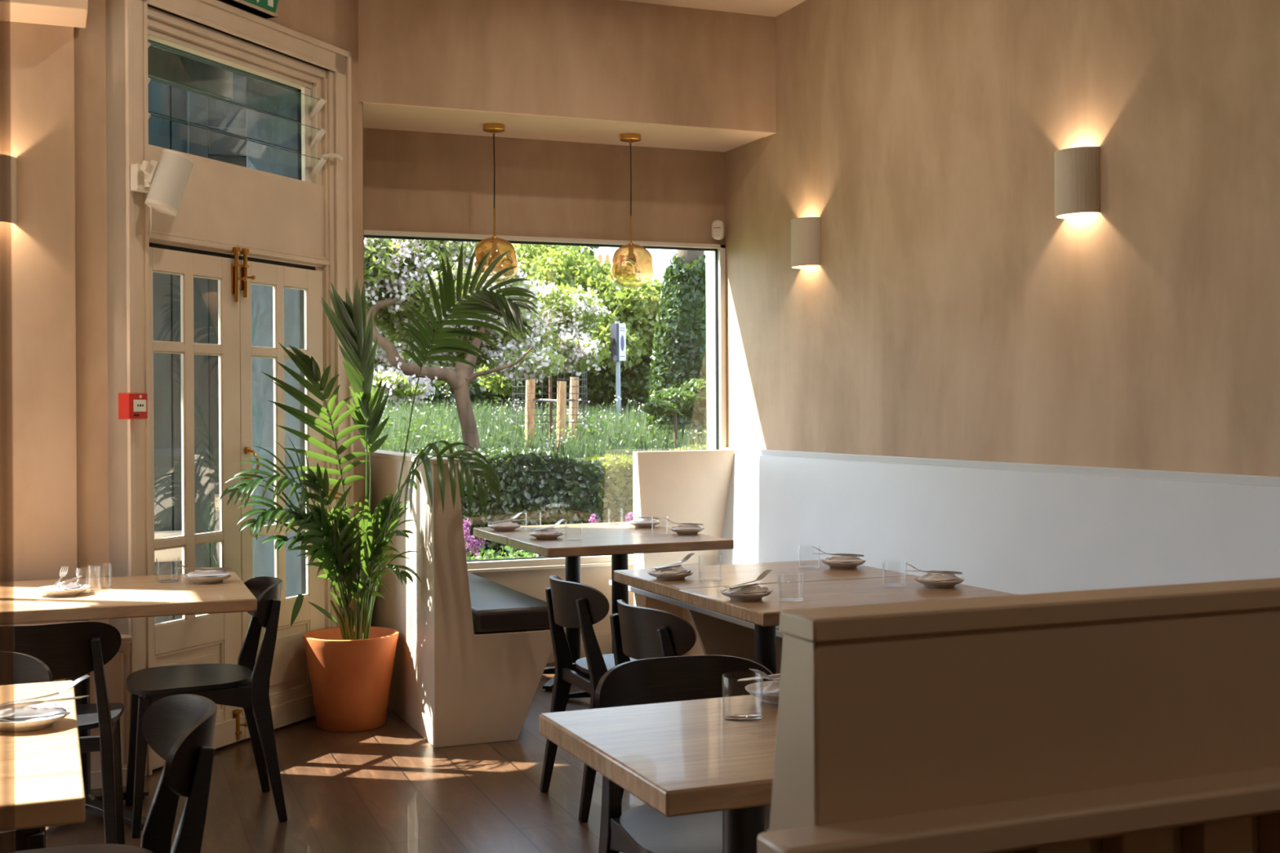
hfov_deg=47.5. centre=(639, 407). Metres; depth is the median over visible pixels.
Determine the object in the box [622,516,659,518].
knife
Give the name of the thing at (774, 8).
ceiling
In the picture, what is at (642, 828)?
dining chair
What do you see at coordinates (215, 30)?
door frame
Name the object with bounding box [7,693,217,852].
dining chair
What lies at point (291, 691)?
door
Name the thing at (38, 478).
wall pier
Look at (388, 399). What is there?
hedge
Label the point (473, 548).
flower
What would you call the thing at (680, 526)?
napkin
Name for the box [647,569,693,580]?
plate
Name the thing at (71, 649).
dining chair
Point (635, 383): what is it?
tree
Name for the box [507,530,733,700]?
dining table
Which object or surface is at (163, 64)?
soffit
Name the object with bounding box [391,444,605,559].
box hedge
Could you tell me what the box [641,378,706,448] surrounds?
tree
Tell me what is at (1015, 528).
banquette
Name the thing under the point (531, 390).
wooden stake
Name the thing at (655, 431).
plants
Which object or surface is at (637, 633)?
dining chair
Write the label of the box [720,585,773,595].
napkin
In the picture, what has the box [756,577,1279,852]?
wall
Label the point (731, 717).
tumbler
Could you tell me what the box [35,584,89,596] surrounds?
plate
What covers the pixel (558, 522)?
fork
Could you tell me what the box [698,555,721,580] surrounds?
tumbler
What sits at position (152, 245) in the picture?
trim
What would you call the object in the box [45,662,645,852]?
floor
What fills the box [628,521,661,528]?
plate
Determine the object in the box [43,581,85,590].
napkin
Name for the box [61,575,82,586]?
knife
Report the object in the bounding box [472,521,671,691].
dining table
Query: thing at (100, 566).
tumbler
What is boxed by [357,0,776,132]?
wall
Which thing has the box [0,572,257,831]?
dining table
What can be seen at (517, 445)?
plants
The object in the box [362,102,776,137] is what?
trim
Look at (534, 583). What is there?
wall
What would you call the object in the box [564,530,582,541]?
tumbler
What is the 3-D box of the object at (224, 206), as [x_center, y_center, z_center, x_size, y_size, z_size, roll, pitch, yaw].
[-1.595,-0.783,5.775,0.066,0.355,1.139,0,0,23]
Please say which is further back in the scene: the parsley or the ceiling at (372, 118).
the parsley
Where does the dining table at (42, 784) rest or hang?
on the floor
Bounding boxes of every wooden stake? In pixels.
[524,379,535,447]
[555,381,566,453]
[568,377,578,444]
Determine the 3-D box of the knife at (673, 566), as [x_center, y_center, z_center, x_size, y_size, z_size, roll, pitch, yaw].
[0.129,0.531,4.869,0.184,0.012,0.017,0,0,-32]
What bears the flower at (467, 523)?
on the ground cover at (488, 554)
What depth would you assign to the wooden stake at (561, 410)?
12.96 m
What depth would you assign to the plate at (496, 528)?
6.81 m
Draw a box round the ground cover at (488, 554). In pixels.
[466,545,543,559]
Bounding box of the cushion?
[467,572,550,633]
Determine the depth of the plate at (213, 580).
4.81 m
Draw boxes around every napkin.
[0,702,70,722]
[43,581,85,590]
[185,569,230,577]
[487,521,519,526]
[531,528,561,536]
[630,518,659,523]
[650,566,690,576]
[671,524,704,530]
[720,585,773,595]
[752,680,780,698]
[821,555,865,563]
[915,573,962,582]
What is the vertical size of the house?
6.366 m
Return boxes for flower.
[462,518,471,559]
[462,525,470,551]
[466,534,475,559]
[468,539,480,559]
[475,537,485,551]
[587,513,598,523]
[625,511,633,521]
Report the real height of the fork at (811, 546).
0.039 m
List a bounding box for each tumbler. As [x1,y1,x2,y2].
[75,566,101,593]
[87,564,112,590]
[155,557,179,582]
[524,514,541,528]
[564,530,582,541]
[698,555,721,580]
[721,675,763,721]
[777,573,803,601]
[798,560,819,568]
[882,561,906,586]
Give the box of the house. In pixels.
[594,253,665,284]
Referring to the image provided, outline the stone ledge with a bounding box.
[154,530,182,562]
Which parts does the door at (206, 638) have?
bolt rod, bolt rod, bolt knob, bolt knob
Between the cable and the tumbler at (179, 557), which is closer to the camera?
the tumbler at (179, 557)
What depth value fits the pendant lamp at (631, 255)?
7.30 m
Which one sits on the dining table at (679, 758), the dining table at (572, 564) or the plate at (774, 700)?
the plate at (774, 700)
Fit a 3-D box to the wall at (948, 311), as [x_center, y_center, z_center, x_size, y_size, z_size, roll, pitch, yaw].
[2.190,-0.388,3.892,0.200,3.370,9.150,0,0,-22]
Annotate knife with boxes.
[0,695,89,710]
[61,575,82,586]
[178,567,231,569]
[493,519,524,524]
[534,526,568,531]
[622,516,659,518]
[654,562,700,569]
[729,581,777,589]
[737,673,780,681]
[814,553,863,555]
[906,570,961,573]
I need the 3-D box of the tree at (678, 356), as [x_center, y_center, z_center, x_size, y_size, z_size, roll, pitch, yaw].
[0.398,-1.098,14.010,0.698,2.627,0.630,0,0,-22]
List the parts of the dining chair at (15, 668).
cross rail, seat, backrest, leg, leg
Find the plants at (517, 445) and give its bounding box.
[475,389,546,449]
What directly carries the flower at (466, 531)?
on the ground cover at (488, 554)
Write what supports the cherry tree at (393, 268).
on the meadow grass at (607, 439)
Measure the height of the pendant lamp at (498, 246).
0.768 m
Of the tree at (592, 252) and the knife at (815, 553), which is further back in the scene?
the tree at (592, 252)
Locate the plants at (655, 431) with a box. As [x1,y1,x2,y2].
[560,396,688,457]
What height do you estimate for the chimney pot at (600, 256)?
0.360 m
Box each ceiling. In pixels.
[363,108,762,151]
[622,0,805,17]
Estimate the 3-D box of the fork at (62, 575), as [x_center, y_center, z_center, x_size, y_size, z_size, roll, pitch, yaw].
[-1.822,0.527,4.567,0.023,0.039,0.188,0,0,-12]
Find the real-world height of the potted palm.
1.672 m
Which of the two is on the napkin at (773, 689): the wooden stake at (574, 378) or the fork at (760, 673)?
the fork at (760, 673)
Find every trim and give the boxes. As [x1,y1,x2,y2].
[0,0,88,27]
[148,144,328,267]
[149,242,315,270]
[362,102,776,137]
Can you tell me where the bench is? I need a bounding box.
[364,448,552,747]
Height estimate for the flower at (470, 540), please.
0.292 m
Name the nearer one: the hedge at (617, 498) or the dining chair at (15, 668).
the dining chair at (15, 668)
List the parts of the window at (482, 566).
sill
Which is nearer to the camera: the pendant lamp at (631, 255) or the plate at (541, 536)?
the plate at (541, 536)
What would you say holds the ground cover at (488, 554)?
on the lawn
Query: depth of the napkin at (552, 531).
6.39 m
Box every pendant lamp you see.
[471,122,517,283]
[609,133,653,288]
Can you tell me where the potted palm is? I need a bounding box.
[219,241,541,639]
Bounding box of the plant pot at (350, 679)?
[302,626,399,732]
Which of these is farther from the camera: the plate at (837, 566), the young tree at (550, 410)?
the young tree at (550, 410)
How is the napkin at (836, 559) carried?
on the plate at (837, 566)
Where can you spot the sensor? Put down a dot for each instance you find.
(717, 226)
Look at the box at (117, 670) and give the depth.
5.07 m
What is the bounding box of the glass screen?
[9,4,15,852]
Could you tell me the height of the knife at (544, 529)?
0.012 m
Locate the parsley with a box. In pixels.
[379,386,697,449]
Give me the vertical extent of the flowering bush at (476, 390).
1.516 m
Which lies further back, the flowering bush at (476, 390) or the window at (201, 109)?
the flowering bush at (476, 390)
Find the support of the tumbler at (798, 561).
on the dining table at (765, 647)
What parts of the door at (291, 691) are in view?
bolt rod, bolt knob, handle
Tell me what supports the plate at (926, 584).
on the dining table at (765, 612)
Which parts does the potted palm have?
blade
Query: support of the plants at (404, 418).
on the lawn
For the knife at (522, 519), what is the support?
on the napkin at (507, 523)
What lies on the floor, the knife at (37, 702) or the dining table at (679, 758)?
the dining table at (679, 758)
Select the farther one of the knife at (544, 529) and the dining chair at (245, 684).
the knife at (544, 529)
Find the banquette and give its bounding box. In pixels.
[608,447,1279,678]
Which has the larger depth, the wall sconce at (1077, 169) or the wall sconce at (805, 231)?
the wall sconce at (805, 231)
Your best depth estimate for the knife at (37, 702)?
2.64 m
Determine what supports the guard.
attached to the wooden stake at (561, 410)
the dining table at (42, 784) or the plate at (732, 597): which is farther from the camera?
the plate at (732, 597)
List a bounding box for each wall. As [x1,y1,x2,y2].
[74,0,109,624]
[217,0,364,626]
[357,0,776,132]
[362,103,365,498]
[363,128,724,244]
[471,564,633,663]
[705,0,1279,476]
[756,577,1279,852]
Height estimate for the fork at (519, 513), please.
0.039 m
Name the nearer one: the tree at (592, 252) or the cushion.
the cushion
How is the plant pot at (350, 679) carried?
on the floor
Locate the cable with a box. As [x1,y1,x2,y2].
[148,205,151,236]
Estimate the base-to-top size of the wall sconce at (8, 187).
0.228 m
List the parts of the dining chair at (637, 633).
leg, backrest, leg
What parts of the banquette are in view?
support panel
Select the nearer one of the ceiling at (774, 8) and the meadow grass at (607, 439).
the ceiling at (774, 8)
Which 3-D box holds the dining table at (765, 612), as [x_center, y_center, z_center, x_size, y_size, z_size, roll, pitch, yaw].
[0.645,0.939,4.501,0.885,0.735,0.588,0,0,-22]
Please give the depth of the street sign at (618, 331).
17.97 m
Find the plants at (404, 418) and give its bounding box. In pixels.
[380,396,462,449]
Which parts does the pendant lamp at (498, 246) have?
stem, cord, lamp shade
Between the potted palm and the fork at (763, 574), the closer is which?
the fork at (763, 574)
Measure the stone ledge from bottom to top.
0.140 m
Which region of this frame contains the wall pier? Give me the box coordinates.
[0,20,77,625]
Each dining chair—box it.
[0,621,124,844]
[0,651,53,852]
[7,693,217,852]
[124,576,287,838]
[539,575,637,822]
[594,655,773,852]
[609,599,696,801]
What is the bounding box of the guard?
[512,369,587,438]
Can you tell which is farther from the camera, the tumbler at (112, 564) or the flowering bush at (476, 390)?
the flowering bush at (476, 390)
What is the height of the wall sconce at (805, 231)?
0.228 m
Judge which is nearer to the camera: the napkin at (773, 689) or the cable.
the napkin at (773, 689)
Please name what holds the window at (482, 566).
in the wall at (534, 583)
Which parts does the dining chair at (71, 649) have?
backrest, cross rail, seat, leg, rail, leg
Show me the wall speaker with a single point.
(168, 178)
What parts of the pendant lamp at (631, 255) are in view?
stem, cord, lamp shade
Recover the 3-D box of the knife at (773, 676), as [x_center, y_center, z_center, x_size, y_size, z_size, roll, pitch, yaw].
[0.258,0.530,2.856,0.184,0.012,0.017,0,0,-38]
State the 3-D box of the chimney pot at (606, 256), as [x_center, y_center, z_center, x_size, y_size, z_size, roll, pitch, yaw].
[-1.091,-4.931,48.526,0.170,0.360,0.162,0,0,-22]
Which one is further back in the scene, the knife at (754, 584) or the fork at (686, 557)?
the fork at (686, 557)
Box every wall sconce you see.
[0,154,17,224]
[791,217,820,268]
[1054,146,1100,218]
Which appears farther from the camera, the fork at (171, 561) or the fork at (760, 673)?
the fork at (171, 561)
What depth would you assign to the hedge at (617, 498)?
9.62 m
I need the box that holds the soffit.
[147,39,297,100]
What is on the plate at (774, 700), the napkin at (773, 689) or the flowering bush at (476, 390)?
the napkin at (773, 689)
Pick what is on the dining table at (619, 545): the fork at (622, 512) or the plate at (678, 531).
the plate at (678, 531)
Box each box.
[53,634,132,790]
[130,163,151,193]
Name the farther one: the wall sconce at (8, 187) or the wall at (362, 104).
the wall at (362, 104)
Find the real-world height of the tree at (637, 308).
2.984 m
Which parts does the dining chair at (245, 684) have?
leg, leg, seat, rail, leg, backrest, leg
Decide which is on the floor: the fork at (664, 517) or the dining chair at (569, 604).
the dining chair at (569, 604)
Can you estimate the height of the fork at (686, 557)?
0.039 m
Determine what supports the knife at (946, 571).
on the napkin at (940, 577)
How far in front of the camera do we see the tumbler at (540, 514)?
6.88 m
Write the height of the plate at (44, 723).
0.024 m
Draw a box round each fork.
[0,674,90,706]
[53,566,68,585]
[171,560,230,570]
[490,512,522,523]
[532,519,564,530]
[622,511,659,519]
[651,552,694,568]
[663,517,700,524]
[724,569,772,587]
[749,668,780,680]
[811,546,863,556]
[903,562,962,574]
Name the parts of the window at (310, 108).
frame, louvre lever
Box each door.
[149,246,247,769]
[239,248,324,738]
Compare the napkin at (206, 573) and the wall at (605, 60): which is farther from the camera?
the wall at (605, 60)
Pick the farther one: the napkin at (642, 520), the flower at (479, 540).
the flower at (479, 540)
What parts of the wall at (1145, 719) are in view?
rail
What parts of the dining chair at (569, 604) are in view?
leg, cross rail, backrest, rail, leg, seat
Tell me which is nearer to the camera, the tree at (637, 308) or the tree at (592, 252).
the tree at (637, 308)
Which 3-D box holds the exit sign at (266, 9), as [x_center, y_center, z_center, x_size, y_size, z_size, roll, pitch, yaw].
[-1.562,-1.659,5.709,0.066,0.160,0.380,0,0,23]
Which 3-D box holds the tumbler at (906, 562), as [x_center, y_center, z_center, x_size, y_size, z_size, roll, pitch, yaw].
[0.815,0.530,4.655,0.076,0.079,0.076,0,0,-22]
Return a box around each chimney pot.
[597,253,602,264]
[604,254,609,261]
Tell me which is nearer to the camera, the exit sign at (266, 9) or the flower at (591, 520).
the exit sign at (266, 9)
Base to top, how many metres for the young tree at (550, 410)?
1.600 m
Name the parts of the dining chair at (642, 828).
leg, rail, backrest, seat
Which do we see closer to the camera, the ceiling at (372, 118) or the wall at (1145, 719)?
the wall at (1145, 719)
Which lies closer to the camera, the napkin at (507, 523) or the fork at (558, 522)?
the fork at (558, 522)
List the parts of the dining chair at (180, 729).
seat, leg, backrest, leg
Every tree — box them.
[364,237,611,450]
[372,244,600,370]
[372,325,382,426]
[476,243,662,414]
[533,269,574,444]
[551,342,652,416]
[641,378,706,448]
[645,249,706,430]
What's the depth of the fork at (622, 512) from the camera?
6.99 m
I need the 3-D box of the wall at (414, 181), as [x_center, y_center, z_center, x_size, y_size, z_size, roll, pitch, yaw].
[-0.567,-1.177,7.459,2.200,0.600,0.035,0,0,-22]
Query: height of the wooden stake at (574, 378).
0.764 m
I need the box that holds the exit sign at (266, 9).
[219,0,278,18]
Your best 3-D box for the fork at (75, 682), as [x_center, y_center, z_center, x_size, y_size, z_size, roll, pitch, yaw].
[-1.112,0.523,2.678,0.188,0.039,0.023,0,0,-37]
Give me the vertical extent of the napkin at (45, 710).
0.028 m
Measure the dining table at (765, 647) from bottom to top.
0.735 m
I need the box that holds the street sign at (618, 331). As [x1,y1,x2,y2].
[610,320,626,418]
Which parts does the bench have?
panel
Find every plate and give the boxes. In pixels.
[0,705,71,732]
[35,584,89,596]
[183,573,232,583]
[488,524,521,531]
[528,532,564,539]
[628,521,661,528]
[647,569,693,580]
[670,528,704,534]
[720,588,772,600]
[745,680,778,704]
[821,560,865,568]
[914,577,964,587]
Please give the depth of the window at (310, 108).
6.22 m
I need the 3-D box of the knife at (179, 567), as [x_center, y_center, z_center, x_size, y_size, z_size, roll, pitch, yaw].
[-1.466,0.541,4.881,0.184,0.012,0.017,0,0,-10]
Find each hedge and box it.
[384,399,605,416]
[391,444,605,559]
[578,443,706,523]
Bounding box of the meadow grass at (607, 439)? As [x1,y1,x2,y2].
[372,396,706,458]
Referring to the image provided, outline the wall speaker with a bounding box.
[140,148,194,216]
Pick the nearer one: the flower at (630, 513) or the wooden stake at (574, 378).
the flower at (630, 513)
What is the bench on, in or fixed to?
on the floor
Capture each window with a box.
[147,41,343,183]
[147,80,186,624]
[186,72,246,616]
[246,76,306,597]
[364,229,726,573]
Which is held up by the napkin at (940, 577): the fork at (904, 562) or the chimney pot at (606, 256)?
the fork at (904, 562)
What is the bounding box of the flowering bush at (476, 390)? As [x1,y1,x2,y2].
[380,364,640,411]
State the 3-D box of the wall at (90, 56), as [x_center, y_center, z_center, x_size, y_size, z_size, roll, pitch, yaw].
[-1.934,-0.313,5.238,0.220,3.270,0.160,0,0,-22]
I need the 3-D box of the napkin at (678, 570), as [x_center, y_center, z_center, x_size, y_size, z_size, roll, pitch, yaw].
[0.102,0.545,4.876,0.098,0.028,0.151,0,0,29]
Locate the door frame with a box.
[105,0,354,776]
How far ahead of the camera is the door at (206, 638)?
5.54 m
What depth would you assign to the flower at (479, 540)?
8.30 m
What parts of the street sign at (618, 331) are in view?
sign plate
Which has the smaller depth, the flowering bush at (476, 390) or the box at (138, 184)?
the box at (138, 184)
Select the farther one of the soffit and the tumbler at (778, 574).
the soffit
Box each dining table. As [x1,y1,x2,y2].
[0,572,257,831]
[0,680,85,831]
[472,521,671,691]
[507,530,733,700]
[538,694,777,852]
[613,560,914,674]
[679,575,1017,626]
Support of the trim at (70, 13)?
attached to the wall at (90, 56)
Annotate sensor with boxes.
[711,219,724,239]
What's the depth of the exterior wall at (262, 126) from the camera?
6.36 m

